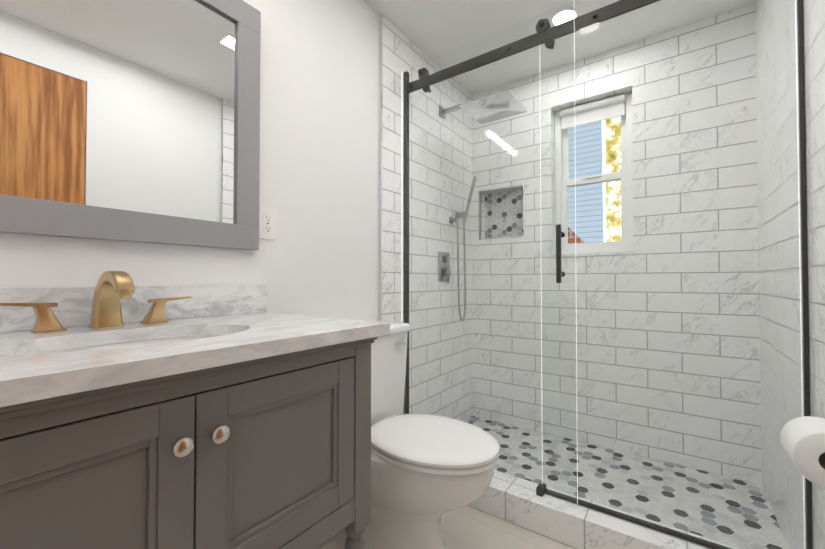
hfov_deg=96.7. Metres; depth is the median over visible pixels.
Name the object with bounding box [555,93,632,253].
window
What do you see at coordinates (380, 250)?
trim
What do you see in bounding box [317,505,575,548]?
floor
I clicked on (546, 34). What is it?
shower door
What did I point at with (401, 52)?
wall tiles
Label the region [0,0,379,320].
wall
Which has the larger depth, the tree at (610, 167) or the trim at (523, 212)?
the tree at (610, 167)
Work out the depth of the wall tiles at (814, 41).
1.29 m
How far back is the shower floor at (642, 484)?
1.73 m
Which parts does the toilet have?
tank, tank lid, flush handle, bowl, seat, lid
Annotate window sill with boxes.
[552,251,632,256]
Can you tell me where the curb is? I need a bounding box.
[468,470,739,548]
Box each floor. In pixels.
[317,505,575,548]
[468,417,786,548]
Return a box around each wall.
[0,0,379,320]
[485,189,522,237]
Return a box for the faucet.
[0,271,191,333]
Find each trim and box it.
[379,14,381,320]
[479,184,524,239]
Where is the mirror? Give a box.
[0,0,260,249]
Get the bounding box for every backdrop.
[568,227,584,243]
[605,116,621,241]
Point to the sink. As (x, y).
(120, 341)
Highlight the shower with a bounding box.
[449,176,476,321]
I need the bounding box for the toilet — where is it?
[346,321,499,548]
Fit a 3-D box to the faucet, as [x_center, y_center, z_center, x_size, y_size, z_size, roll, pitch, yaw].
[-0.693,0.059,0.854,0.170,0.134,0.376,-1,-1,36]
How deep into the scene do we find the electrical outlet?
1.32 m
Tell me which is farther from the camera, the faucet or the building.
the building
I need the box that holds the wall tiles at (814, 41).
[755,0,824,548]
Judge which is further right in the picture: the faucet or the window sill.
the window sill
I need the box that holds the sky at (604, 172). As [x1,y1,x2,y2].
[602,120,605,241]
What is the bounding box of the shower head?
[439,89,527,123]
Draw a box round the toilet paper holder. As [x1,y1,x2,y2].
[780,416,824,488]
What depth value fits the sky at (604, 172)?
8.42 m
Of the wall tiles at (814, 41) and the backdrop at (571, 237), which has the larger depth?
the backdrop at (571, 237)
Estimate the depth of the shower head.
2.09 m
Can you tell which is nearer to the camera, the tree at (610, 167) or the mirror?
the mirror
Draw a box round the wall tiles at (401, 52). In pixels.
[382,15,471,420]
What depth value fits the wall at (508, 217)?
2.58 m
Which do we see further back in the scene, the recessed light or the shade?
the shade
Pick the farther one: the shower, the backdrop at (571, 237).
the backdrop at (571, 237)
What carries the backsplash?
attached to the wall at (319, 128)
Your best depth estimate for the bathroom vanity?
0.66 m
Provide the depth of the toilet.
1.26 m
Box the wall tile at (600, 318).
[472,3,761,484]
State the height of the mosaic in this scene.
0.001 m
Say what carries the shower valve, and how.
attached to the wall tiles at (401, 52)
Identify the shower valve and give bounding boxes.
[438,252,450,283]
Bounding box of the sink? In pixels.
[42,336,215,353]
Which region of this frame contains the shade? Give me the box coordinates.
[560,94,624,129]
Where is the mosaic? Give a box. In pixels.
[465,416,788,548]
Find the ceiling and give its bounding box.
[363,0,755,94]
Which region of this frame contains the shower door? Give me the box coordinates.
[401,0,811,548]
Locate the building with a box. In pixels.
[568,121,603,242]
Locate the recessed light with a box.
[549,6,580,26]
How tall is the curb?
0.120 m
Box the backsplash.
[0,285,266,332]
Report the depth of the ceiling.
1.94 m
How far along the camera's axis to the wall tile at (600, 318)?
2.00 m
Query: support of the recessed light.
in the ceiling
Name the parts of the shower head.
arm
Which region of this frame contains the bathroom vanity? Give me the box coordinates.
[0,271,389,548]
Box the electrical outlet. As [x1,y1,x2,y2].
[259,206,275,239]
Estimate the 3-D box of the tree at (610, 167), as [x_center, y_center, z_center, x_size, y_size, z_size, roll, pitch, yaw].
[3.621,-0.923,4.529,2.200,6.000,0.001,-1,-1,36]

